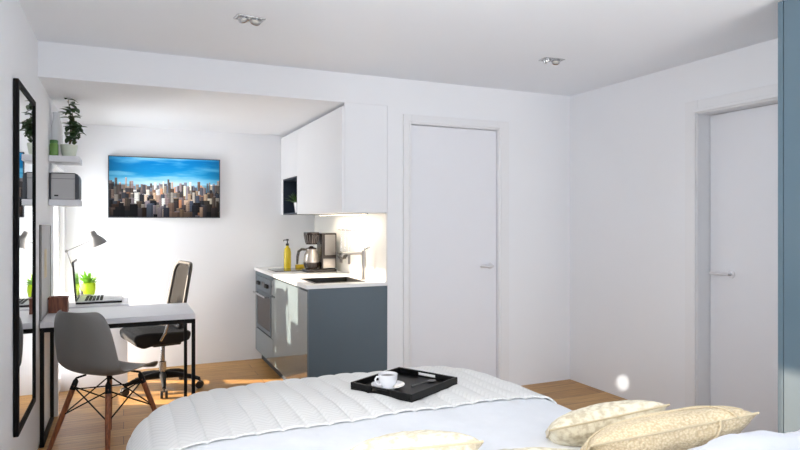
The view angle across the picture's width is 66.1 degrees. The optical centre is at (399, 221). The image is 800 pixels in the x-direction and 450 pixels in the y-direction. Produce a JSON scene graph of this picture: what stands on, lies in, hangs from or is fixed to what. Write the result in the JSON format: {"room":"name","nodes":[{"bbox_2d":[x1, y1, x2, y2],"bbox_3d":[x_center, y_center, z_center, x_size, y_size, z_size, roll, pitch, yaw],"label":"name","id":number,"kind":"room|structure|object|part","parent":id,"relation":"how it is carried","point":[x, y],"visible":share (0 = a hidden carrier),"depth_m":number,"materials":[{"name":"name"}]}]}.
{"room":"studio apartment","nodes":[
{"label":"studio apartment","id":0,"kind":"room"},
{"bbox_2d":[0,0,64,449],"bbox_3d":[-1.374,0.087,1.763,0.140,2.500,8.023,0,0,-24],"label":"wall","id":1,"kind":"structure","parent":0,"point":[18,41],"depth_m":2.90,"materials":[{"name":"paint"}]},
{"bbox_2d":[13,78,35,436],"bbox_3d":[-1.873,0.164,3.078,0.022,1.636,0.610,0,0,-24],"label":"wall mirror","id":2,"kind":"object","parent":1,"relation":"attached to","point":[24,105],"visible":1,"depth_m":2.99,"materials":[{"name":"black mirror"}]},
{"bbox_2d":[20,89,33,423],"bbox_3d":[-1.874,0.164,3.077,0.008,1.584,0.558,0,0,-24],"label":"mirror glass","id":3,"kind":"object","parent":2,"relation":"attached to","point":[26,101],"depth_m":3.08,"materials":[{"name":"silver mirror"}]},
{"bbox_2d":[39,224,50,320],"bbox_3d":[-2.253,0.305,3.910,0.013,0.575,0.530,0,0,-24],"label":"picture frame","id":4,"kind":"object","parent":1,"relation":"attached to","point":[44,230],"visible":0.84,"depth_m":3.84,"materials":[{"name":"grey"}]},
{"bbox_2d":[54,169,58,295],"bbox_3d":[-2.744,0.407,4.813,0.060,1.658,0.868,0,0,-24],"label":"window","id":5,"kind":"structure","parent":1,"relation":"in","point":[56,209],"depth_m":5.17,"materials":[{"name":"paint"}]},
{"bbox_2d":[48,155,81,165],"bbox_3d":[-2.331,-0.425,4.292,0.185,0.042,0.300,0,0,-24],"label":"wall shelf","id":6,"kind":"object","parent":1,"relation":"attached to","point":[53,159],"visible":1,"depth_m":4.17,"materials":[{"name":"white wood"}]},
{"bbox_2d":[49,140,58,154],"bbox_3d":[-2.346,-0.500,4.170,0.054,0.108,0.054,0,0,-24],"label":"storage jar","id":7,"kind":"object","parent":6,"relation":"on","point":[53,147],"visible":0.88,"depth_m":4.15,"materials":[{"name":"green glass"}]},
{"bbox_2d":[51,112,62,155],"bbox_3d":[-2.407,-0.605,4.312,0.076,0.318,0.076,0,0,-24],"label":"vase","id":8,"kind":"object","parent":6,"relation":"on","point":[56,127],"visible":0.69,"depth_m":4.29,"materials":[{"name":"white ceramic"}]},
{"bbox_2d":[59,98,85,155],"bbox_3d":[-2.287,-0.662,4.273,0.168,0.431,0.154,0,0,6],"label":"potted plant","id":9,"kind":"object","parent":6,"relation":"on","point":[69,149],"visible":0.97,"depth_m":4.25,"materials":[{"name":"green plant"}]},
{"bbox_3d":[-2.295,-0.488,4.264,0.110,0.085,0.110,0,0,-24],"label":"pot","id":10,"kind":"part","parent":9,"relation":"part of","materials":[{"name":"white ceramic"}]},
{"bbox_3d":[-2.283,-0.696,4.274,0.061,0.361,0.030,0,0,10],"label":"stem","id":11,"kind":"part","parent":9,"relation":"part of","materials":[{"name":"green plant"}]},
{"bbox_2d":[48,199,81,206],"bbox_3d":[-2.331,-0.129,4.292,0.185,0.042,0.300,0,0,-24],"label":"wall shelf","id":12,"kind":"object","parent":1,"relation":"attached to","point":[51,202],"visible":1,"depth_m":4.16,"materials":[{"name":"white wood"}]},
{"bbox_2d":[49,172,80,199],"bbox_3d":[-2.328,-0.240,4.285,0.180,0.181,0.255,0,0,-24],"label":"storage box","id":13,"kind":"object","parent":12,"relation":"on","point":[67,186],"visible":0.88,"depth_m":4.17,"materials":[{"name":"plastic"}]},
{"bbox_2d":[65,124,313,369],"bbox_3d":[-1.843,0.232,5.873,2.373,2.210,0.140,0,0,-24],"label":"wall","id":14,"kind":"structure","parent":0,"point":[139,256],"depth_m":5.77,"materials":[{"name":"paint"}]},
{"bbox_2d":[108,155,219,217],"bbox_3d":[-2.145,-0.310,5.634,0.957,0.550,0.047,0,0,-24],"label":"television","id":15,"kind":"object","parent":14,"relation":"attached to","point":[138,187],"visible":1,"depth_m":5.60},
{"bbox_2d":[38,41,386,135],"bbox_3d":[-1.587,-1.008,4.962,2.373,0.310,2.013,0,0,-24],"label":"ceiling soffit","id":16,"kind":"structure","parent":0,"point":[110,87],"depth_m":4.25,"materials":[{"name":"paint"}]},
{"bbox_2d":[38,358,740,449],"bbox_3d":[0.549,1.387,2.627,4.355,0.100,8.023,0,0,-24],"label":"floor","id":17,"kind":"structure","parent":0,"point":[82,428],"depth_m":4.65,"materials":[{"name":"brown wood"}]},
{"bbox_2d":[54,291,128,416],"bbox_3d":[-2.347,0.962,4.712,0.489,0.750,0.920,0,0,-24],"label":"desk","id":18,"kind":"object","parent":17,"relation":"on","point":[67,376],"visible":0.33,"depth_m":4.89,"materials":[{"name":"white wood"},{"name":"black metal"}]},
{"bbox_3d":[-2.371,0.976,4.230,0.038,0.722,0.040,0,0,-24],"label":"leg","id":19,"kind":"part","parent":18,"relation":"part of","materials":[{"name":"white paint"}]},
{"bbox_2d":[65,230,106,297],"bbox_3d":[-2.444,0.327,4.807,0.294,0.520,0.144,0,0,-9],"label":"desk lamp","id":20,"kind":"object","parent":18,"relation":"on","point":[96,240],"visible":0.91,"depth_m":4.77,"materials":[{"name":"grey metal"}]},
{"bbox_3d":[-2.362,0.139,4.814,0.126,0.142,0.134,0,0,-24],"label":"lamp shade","id":21,"kind":"part","parent":20,"relation":"part of","materials":[{"name":"grey metal"}]},
{"bbox_2d":[79,271,100,294],"bbox_3d":[-2.512,0.491,4.937,0.190,0.192,0.215,0,0,-24],"label":"potted succulent","id":22,"kind":"object","parent":18,"relation":"on","point":[88,285],"visible":0.94,"depth_m":4.91,"materials":[{"name":"green plant"}]},
{"bbox_2d":[80,282,95,294],"bbox_3d":[-2.508,0.537,4.947,0.116,0.100,0.116,0,0,-24],"label":"pot","id":23,"kind":"object","parent":22,"relation":"on","point":[87,287],"depth_m":4.91,"materials":[{"name":"ceramic"}]},
{"bbox_3d":[-2.453,0.976,4.941,0.484,0.722,0.025,0,0,-24],"label":"panel","id":24,"kind":"part","parent":18,"relation":"part of","materials":[{"name":"white paint"}]},
{"bbox_2d":[72,259,121,304],"bbox_3d":[-2.243,0.435,4.572,0.324,0.304,0.360,0,0,-24],"label":"laptop","id":25,"kind":"object","parent":18,"relation":"on","point":[95,299],"visible":1,"depth_m":4.46,"materials":[{"name":"silver metal"}]},
{"bbox_3d":[-2.377,0.425,4.512,0.012,0.285,0.360,-4,2,-24],"label":"display lid","id":26,"kind":"part","parent":25,"relation":"part of","materials":[{"name":"plastic"}]},
{"bbox_2d":[47,310,157,449],"bbox_3d":[-1.740,0.921,3.644,0.473,0.839,0.508,0,0,21],"label":"shell chair","id":27,"kind":"object","parent":17,"relation":"on","point":[84,342],"visible":1,"depth_m":3.45,"materials":[{"name":"grey plastic"}]},
{"bbox_3d":[-1.959,1.137,3.560,0.163,0.407,0.031,0,0,-24],"label":"leg","id":28,"kind":"part","parent":27,"relation":"part of","materials":[{"name":"brown wood"}]},
{"bbox_3d":[-1.632,1.137,3.436,0.031,0.407,0.163,0,0,-24],"label":"leg","id":29,"kind":"part","parent":27,"relation":"part of","materials":[{"name":"brown wood"}]},
{"bbox_3d":[-1.835,1.137,3.887,0.031,0.407,0.163,0,0,-24],"label":"leg","id":30,"kind":"part","parent":27,"relation":"part of","materials":[{"name":"brown wood"}]},
{"bbox_3d":[-1.508,1.137,3.763,0.163,0.407,0.031,0,0,-24],"label":"leg","id":31,"kind":"part","parent":27,"relation":"part of","materials":[{"name":"brown wood"}]},
{"bbox_2d":[40,303,194,447],"bbox_3d":[-1.847,0.966,4.076,0.877,0.742,0.580,0,0,-24],"label":"desk","id":32,"kind":"object","parent":17,"relation":"on","point":[173,313],"visible":0.79,"depth_m":3.98,"materials":[{"name":"white laminate"}]},
{"bbox_2d":[48,295,68,312],"bbox_3d":[-2.250,0.544,4.054,0.116,0.101,0.106,0,0,-24],"label":"wooden box","id":33,"kind":"object","parent":32,"relation":"on","point":[55,303],"visible":0.99,"depth_m":4.01,"materials":[{"name":"brown wood"}]},
{"bbox_3d":[-1.847,0.643,4.076,0.877,0.027,0.580,0,0,-24],"label":"rail","id":34,"kind":"part","parent":32,"relation":"part of","materials":[{"name":"black metal"}]},
{"bbox_2d":[120,260,203,398],"bbox_3d":[-1.915,0.829,4.913,0.602,1.015,0.640,0,0,-37],"label":"office chair","id":35,"kind":"object","parent":17,"relation":"on","point":[143,337],"visible":0.66,"depth_m":4.86,"materials":[{"name":"grey fabric"}]},
{"bbox_3d":[-2.023,1.234,4.827,0.276,0.081,0.063,0,0,-37],"label":"arm","id":36,"kind":"part","parent":35,"relation":"part of"},
{"bbox_3d":[-2.035,1.234,5.004,0.275,0.081,0.060,0,0,31],"label":"arm","id":37,"kind":"part","parent":35,"relation":"part of"},
{"bbox_3d":[-1.948,0.901,4.888,0.425,0.116,0.470,0,0,-37],"label":"seat","id":38,"kind":"part","parent":35,"relation":"part of","materials":[{"name":"grey fabric"}]},
{"bbox_3d":[-1.839,1.234,4.780,0.060,0.081,0.275,0,0,-23],"label":"arm","id":39,"kind":"part","parent":35,"relation":"part of"},
{"bbox_3d":[-1.795,0.831,4.676,0.145,0.183,0.065,0,0,3],"label":"armrest","id":40,"kind":"part","parent":35,"relation":"part of","materials":[{"name":"silver metal"}]},
{"bbox_3d":[-1.866,1.234,5.076,0.060,0.081,0.275,0,0,13],"label":"arm","id":41,"kind":"part","parent":35,"relation":"part of"},
{"bbox_3d":[-1.794,0.587,5.005,0.123,0.530,0.424,0,0,-37],"label":"frame","id":42,"kind":"part","parent":35,"relation":"part of","materials":[{"name":"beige plastic"}]},
{"bbox_3d":[-1.745,1.234,4.938,0.275,0.081,0.060,0,0,-5],"label":"arm","id":43,"kind":"part","parent":35,"relation":"part of"},
{"bbox_2d":[256,271,279,375],"bbox_3d":[-0.976,0.904,5.761,0.599,0.866,0.768,0,0,-24],"label":"base cabinet","id":44,"kind":"object","parent":17,"relation":"on","point":[264,342],"visible":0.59,"depth_m":5.57,"materials":[{"name":"blue paint"}]},
{"bbox_3d":[-1.383,0.763,5.959,0.020,0.504,0.070,0,0,-24],"label":"filler panel","id":45,"kind":"part","parent":44,"relation":"part of","materials":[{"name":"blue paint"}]},
{"bbox_2d":[253,275,270,336],"bbox_3d":[-1.044,0.759,5.730,0.551,0.492,0.621,0,0,-24],"label":"oven","id":46,"kind":"object","parent":44,"relation":"in","point":[263,292],"visible":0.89,"depth_m":5.60,"materials":[{"name":"metal"}]},
{"bbox_3d":[-1.274,0.667,5.627,0.047,0.018,0.521,0,0,-24],"label":"door handle","id":47,"kind":"part","parent":46,"relation":"part of","materials":[{"name":"silver metal"}]},
{"bbox_3d":[-1.241,0.824,5.641,0.025,0.362,0.621,0,0,-24],"label":"door","id":48,"kind":"part","parent":46,"relation":"part of","materials":[{"name":"glass"}]},
{"bbox_3d":[-1.241,0.824,5.641,0.021,0.296,0.555,0,0,-24],"label":"door glass","id":49,"kind":"part","parent":46,"relation":"part of","materials":[{"name":"black glass"}]},
{"bbox_3d":[-1.241,0.576,5.641,0.025,0.126,0.621,0,0,-24],"label":"control panel","id":50,"kind":"part","parent":46,"relation":"part of","materials":[{"name":"metal"}]},
{"bbox_3d":[-1.240,1.128,5.642,0.020,0.218,0.766,0,0,-24],"label":"drawer","id":51,"kind":"part","parent":44,"relation":"part of","materials":[{"name":"blue paint"}]},
{"bbox_3d":[-1.240,0.490,5.642,0.020,0.038,0.766,0,0,-24],"label":"rail","id":52,"kind":"part","parent":44,"relation":"part of","materials":[{"name":"blue paint"}]},
{"bbox_3d":[-1.098,0.763,5.325,0.020,0.504,0.070,0,0,-24],"label":"filler panel","id":53,"kind":"part","parent":44,"relation":"part of","materials":[{"name":"blue paint"}]},
{"bbox_2d":[273,278,386,379],"bbox_3d":[-0.593,0.904,4.908,0.599,0.866,1.099,0,0,-24],"label":"base cabinet","id":54,"kind":"object","parent":17,"relation":"on","point":[327,331],"visible":0.62,"depth_m":4.44,"materials":[{"name":"blue paint"}]},
{"bbox_3d":[-0.861,0.863,4.799,0.020,0.748,1.075,0,0,-24],"label":"door","id":55,"kind":"part","parent":54,"relation":"part of","materials":[{"name":"blue paint"}]},
{"bbox_3d":[-0.851,0.479,4.803,0.018,0.016,1.078,0,0,-24],"label":"grip rail","id":56,"kind":"part","parent":54,"relation":"part of","materials":[{"name":"white"}]},
{"bbox_2d":[254,266,386,288],"bbox_3d":[-0.755,0.458,5.256,0.611,0.026,1.875,0,0,-24],"label":"countertop","id":57,"kind":"structure","parent":54,"relation":"on","point":[293,277],"depth_m":4.90,"materials":[{"name":"white stone"}]},
{"bbox_2d":[268,268,303,271],"bbox_3d":[-0.986,0.441,5.669,0.400,0.007,0.310,0,0,-24],"label":"cooktop","id":58,"kind":"object","parent":57,"relation":"in","point":[275,269],"visible":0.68,"depth_m":5.63,"materials":[{"name":"black glass"}]},
{"bbox_2d":[283,239,290,267],"bbox_3d":[-1.081,0.305,5.906,0.068,0.280,0.068,0,0,19],"label":"soap bottle","id":59,"kind":"object","parent":57,"relation":"on","point":[287,252],"visible":0.98,"depth_m":5.88,"materials":[{"name":"plastic"}]},
{"bbox_2d":[295,264,303,267],"bbox_3d":[-0.959,0.429,5.928,0.090,0.032,0.060,0,0,-24],"label":"sponge","id":60,"kind":"object","parent":57,"relation":"on","point":[296,265],"visible":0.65,"depth_m":5.90,"materials":[{"name":"yellow"}]},
{"bbox_2d":[296,232,336,272],"bbox_3d":[-0.750,0.268,5.450,0.350,0.354,0.153,0,0,-24],"label":"coffee machine","id":61,"kind":"object","parent":57,"relation":"on","point":[322,258],"visible":1,"depth_m":5.41,"materials":[{"name":"silver plastic"}]},
{"bbox_3d":[-0.866,0.301,5.396,0.094,0.139,0.024,0,0,-30],"label":"jug handle","id":62,"kind":"part","parent":61,"relation":"part of","materials":[{"name":"brown plastic"}]},
{"bbox_2d":[304,232,319,244],"bbox_3d":[-0.782,0.145,5.436,0.142,0.109,0.141,0,0,-24],"label":"basket","id":63,"kind":"object","parent":61,"relation":"on","point":[310,238],"depth_m":5.39,"materials":[{"name":"plastic"}]},
{"bbox_3d":[-0.623,0.367,5.426,0.112,0.085,0.004,0,0,-24],"label":"panel","id":64,"kind":"part","parent":61,"relation":"part of","materials":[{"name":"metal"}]},
{"bbox_3d":[-0.616,0.205,5.429,0.097,0.180,0.004,0,0,-24],"label":"panel","id":65,"kind":"part","parent":61,"relation":"part of","materials":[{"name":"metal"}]},
{"bbox_2d":[300,277,363,283],"bbox_3d":[-0.516,0.532,4.674,0.396,0.182,0.396,0,0,-24],"label":"sink","id":66,"kind":"object","parent":57,"relation":"in","point":[327,279],"visible":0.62,"depth_m":4.82,"materials":[{"name":"black"}]},
{"bbox_2d":[341,246,369,279],"bbox_3d":[-0.342,0.317,4.688,0.220,0.256,0.079,0,0,-24],"label":"tap","id":67,"kind":"object","parent":57,"relation":"on","point":[363,253],"visible":1,"depth_m":4.71,"materials":[{"name":"metal"}]},
{"bbox_3d":[-0.365,0.252,4.701,0.187,0.040,0.024,0,0,-19],"label":"spout","id":68,"kind":"part","parent":67,"relation":"part of","materials":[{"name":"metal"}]},
{"bbox_3d":[-0.370,0.904,4.416,0.597,0.866,0.020,0,0,-24],"label":"panel","id":69,"kind":"part","parent":54,"relation":"part of","materials":[{"name":"blue paint"}]},
{"bbox_2d":[778,0,799,432],"bbox_3d":[2.578,0.144,1.948,0.600,2.385,2.440,0,0,-24],"label":"wardrobe","id":70,"kind":"object","parent":17,"relation":"on","point":[788,10],"visible":1,"depth_m":2.89,"materials":[{"name":"blue paint"}]},
{"bbox_3d":[2.083,0.144,3.049,0.600,2.385,0.026,0,0,-24],"label":"panel","id":71,"kind":"part","parent":70,"relation":"part of","materials":[{"name":"blue paint"}]},
{"bbox_3d":[0.075,0.907,2.040,1.640,0.860,2.160,0,0,-24],"label":"bed","id":72,"kind":"object","parent":17,"relation":"on","visible":0},
{"bbox_2d":[183,398,580,449],"bbox_3d":[-0.010,1.031,2.230,1.878,0.565,2.122,0,0,-24],"label":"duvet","id":73,"kind":"object","parent":72,"relation":"on","point":[517,422],"visible":0.24,"depth_m":2.26,"materials":[{"name":"white fabric"}]},
{"bbox_2d":[126,366,556,449],"bbox_3d":[-0.264,1.024,2.794,1.876,0.574,0.914,0,0,-24],"label":"throw","id":74,"kind":"object","parent":73,"relation":"on","point":[204,417],"visible":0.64,"depth_m":2.50,"materials":[{"name":"white fabric"}]},
{"bbox_2d":[351,367,457,402],"bbox_3d":[0.022,0.728,2.772,0.336,0.034,0.360,0,0,37],"label":"serving tray","id":75,"kind":"object","parent":74,"relation":"on","point":[407,393],"visible":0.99,"depth_m":2.73,"materials":[{"name":"black paint"}]},
{"bbox_3d":[-0.082,0.724,2.633,0.311,0.026,0.012,0,0,37],"label":"handle","id":76,"kind":"part","parent":75,"relation":"part of","materials":[{"name":"black paint"}]},
{"bbox_2d":[371,380,404,389],"bbox_3d":[-0.053,0.726,2.717,0.149,0.022,0.149,0,0,-24],"label":"saucer","id":77,"kind":"object","parent":75,"relation":"on","point":[398,384],"visible":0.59,"depth_m":2.72,"materials":[{"name":"white ceramic"}]},
{"bbox_2d":[374,371,397,387],"bbox_3d":[-0.060,0.700,2.717,0.100,0.058,0.087,0,0,3],"label":"coffee cup","id":78,"kind":"object","parent":77,"relation":"on","point":[387,379],"visible":0.99,"depth_m":2.69,"materials":[{"name":"white ceramic"}]},
{"bbox_2d":[411,379,435,386],"bbox_3d":[0.107,0.732,2.792,0.156,0.010,0.031,0,0,-44],"label":"teaspoon","id":79,"kind":"object","parent":75,"relation":"on","point":[431,380],"visible":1,"depth_m":2.80,"materials":[{"name":"metal"}]},
{"bbox_3d":[0.126,0.724,2.911,0.311,0.026,0.012,0,0,37],"label":"handle","id":80,"kind":"part","parent":75,"relation":"part of","materials":[{"name":"black paint"}]},
{"bbox_2d":[350,430,483,449],"bbox_3d":[0.042,0.677,1.748,0.380,0.232,0.334,0,0,0],"label":"cushion","id":81,"kind":"object","parent":73,"relation":"on","point":[418,439],"visible":1,"depth_m":1.61,"materials":[{"name":"beige fabric"}]},
{"bbox_2d":[499,447,573,449],"bbox_3d":[0.379,0.712,1.748,0.424,0.188,0.311,0,0,0],"label":"cushion","id":82,"kind":"object","parent":73,"relation":"on","point":[526,448],"visible":1,"depth_m":1.68,"materials":[{"name":"beige fabric"}]},
{"bbox_2d":[545,400,669,446],"bbox_3d":[0.699,0.717,2.156,0.429,0.246,0.305,0,0,0],"label":"cushion","id":83,"kind":"object","parent":73,"relation":"on","point":[575,427],"visible":0.51,"depth_m":2.02,"materials":[{"name":"beige fabric"}]},
{"bbox_2d":[580,406,759,449],"bbox_3d":[0.773,0.660,1.854,0.500,0.273,0.333,0,0,0],"label":"cushion","id":84,"kind":"object","parent":73,"relation":"on","point":[685,428],"visible":0.93,"depth_m":1.71,"materials":[{"name":"beige fabric"}]},
{"bbox_2d":[688,430,799,449],"bbox_3d":[0.966,0.643,1.618,0.660,0.255,0.345,0,0,-16],"label":"pillow","id":85,"kind":"object","parent":73,"relation":"on","point":[759,439],"visible":1,"depth_m":1.46,"materials":[{"name":"white fabric"}]},
{"bbox_2d":[19,0,784,95],"bbox_3d":[0.937,-1.113,1.764,4.355,0.100,6.130,0,0,-24],"label":"ceiling","id":86,"kind":"structure","parent":0,"point":[496,44],"depth_m":3.46,"materials":[{"name":"paint"}]},
{"bbox_2d":[233,13,265,25],"bbox_3d":[-0.785,-1.053,3.210,0.150,0.038,0.084,0,0,-32],"label":"recessed light","id":87,"kind":"object","parent":86,"relation":"in","point":[242,18],"visible":1,"depth_m":3.20,"materials":[{"name":"silver metal"}]},
{"bbox_2d":[538,57,564,64],"bbox_3d":[0.995,-1.053,4.032,0.150,0.038,0.084,0,0,-20],"label":"recessed light","id":88,"kind":"object","parent":86,"relation":"in","point":[556,61],"visible":1,"depth_m":4.02,"materials":[{"name":"silver metal"}]},
{"bbox_3d":[0.995,-1.060,4.032,0.150,0.006,0.084,0,0,-20],"label":"trim frame","id":89,"kind":"part","parent":88,"relation":"part of","materials":[{"name":"silver metal"}]},
{"bbox_2d":[387,77,569,385],"bbox_3d":[0.787,0.087,4.991,1.982,2.500,0.120,0,0,-24],"label":"wall","id":90,"kind":"structure","parent":0,"point":[539,123],"depth_m":5.02,"materials":[{"name":"paint"}]},
{"bbox_2d":[403,114,508,380],"bbox_3d":[0.444,0.268,4.773,0.932,2.138,0.106,0,0,-24],"label":"door","id":91,"kind":"structure","parent":90,"relation":"in","point":[449,174],"depth_m":4.78,"materials":[{"name":"paint"}]},
{"bbox_3d":[0.686,0.352,4.859,0.148,0.052,0.064,0,0,-24],"label":"handle","id":92,"kind":"part","parent":91,"relation":"part of","materials":[{"name":"silver metal"}]},
{"bbox_2d":[570,38,777,410],"bbox_3d":[2.747,0.087,2.512,0.160,2.500,6.010,0,0,-24],"label":"wall","id":93,"kind":"structure","parent":0,"point":[627,138],"depth_m":4.52,"materials":[{"name":"paint"}]},
{"bbox_2d":[685,83,777,432],"bbox_3d":[2.190,0.270,3.696,0.175,2.135,1.026,0,0,-24],"label":"door","id":94,"kind":"structure","parent":93,"relation":"in","point":[743,272],"depth_m":3.89,"materials":[{"name":"paint"}]},
{"bbox_3d":[2.076,0.337,3.974,0.064,0.052,0.148,0,0,-24],"label":"handle","id":95,"kind":"part","parent":94,"relation":"part of","materials":[{"name":"silver metal"}]},
{"bbox_3d":[2.249,0.314,3.722,0.045,2.035,0.818,0,0,-24],"label":"panel","id":96,"kind":"part","parent":94,"relation":"part of","materials":[{"name":"paint"}]},
{"bbox_3d":[-0.463,0.137,5.478,0.100,2.400,1.993,0,0,-24],"label":"wall","id":97,"kind":"structure","parent":0,"visible":0},
{"bbox_2d":[281,103,386,214],"bbox_3d":[-0.637,-0.459,5.311,0.350,0.786,1.870,0,0,-24],"label":"upper cabinet","id":98,"kind":"object","parent":97,"relation":"attached to","point":[336,163],"visible":0.99,"depth_m":4.52,"materials":[{"name":"paint"}]},
{"bbox_3d":[-1.025,-0.238,6.113,0.300,0.345,0.089,0,0,-24],"label":"filler panel","id":99,"kind":"part","parent":98,"relation":"part of","materials":[{"name":"white paint"}]},
{"bbox_3d":[-1.045,-0.618,5.814,0.019,0.410,0.618,0,0,-24],"label":"flap door","id":100,"kind":"part","parent":98,"relation":"part of","materials":[{"name":"white paint"}]},
{"bbox_2d":[286,191,296,212],"bbox_3d":[-0.936,-0.183,5.668,0.266,0.203,0.189,0,0,-2],"label":"plant","id":101,"kind":"object","parent":98,"relation":"in","point":[294,198],"visible":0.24,"depth_m":5.65,"materials":[{"name":"green plant"}]},
{"bbox_3d":[-0.661,-0.445,4.959,0.019,0.757,1.248,0,0,-24],"label":"door","id":102,"kind":"part","parent":98,"relation":"part of","materials":[{"name":"white paint"}]},
{"bbox_2d":[319,213,367,215],"bbox_3d":[-0.486,-0.059,5.072,0.030,0.012,1.150,0,0,-24],"label":"light","id":103,"kind":"object","parent":98,"relation":"attached to","point":[347,213],"visible":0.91,"depth_m":4.90,"materials":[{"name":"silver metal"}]},
{"bbox_3d":[-0.248,-0.459,4.470,0.330,0.786,0.018,0,0,-24],"label":"panel","id":104,"kind":"part","parent":98,"relation":"part of","materials":[{"name":"paint"}]},
{"bbox_2d":[314,213,386,281],"bbox_3d":[-0.480,0.191,5.382,0.008,0.507,1.870,0,0,-24],"label":"backsplash","id":105,"kind":"structure","parent":97,"relation":"attached to","point":[371,229],"depth_m":5.02,"materials":[{"name":"white glass"}]},
{"bbox_3d":[-0.454,0.072,5.278,0.030,0.011,0.400,0,0,-24],"label":"utensil rail","id":106,"kind":"object","parent":97,"relation":"attached to","visible":0},
{"bbox_2d":[339,228,342,262],"bbox_3d":[-0.507,0.207,5.363,0.020,0.300,0.072,0,0,-24],"label":"spatula","id":107,"kind":"object","parent":106,"relation":"hanging from","point":[340,260],"visible":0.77,"depth_m":5.36,"materials":[{"name":"silver metal"}]},
{"bbox_2d":[337,229,347,259],"bbox_3d":[-0.491,0.190,5.250,0.096,0.267,0.096,0,0,-24],"label":"ladle","id":108,"kind":"object","parent":106,"relation":"hanging from","point":[338,254],"visible":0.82,"depth_m":5.23,"materials":[{"name":"silver metal"}]},
{"bbox_2d":[348,229,350,263],"bbox_3d":[-0.421,0.207,5.172,0.020,0.300,0.060,0,0,-24],"label":"serving fork","id":109,"kind":"object","parent":106,"relation":"hanging from","point":[349,229],"visible":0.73,"depth_m":5.17,"materials":[{"name":"silver metal"}]}
]}

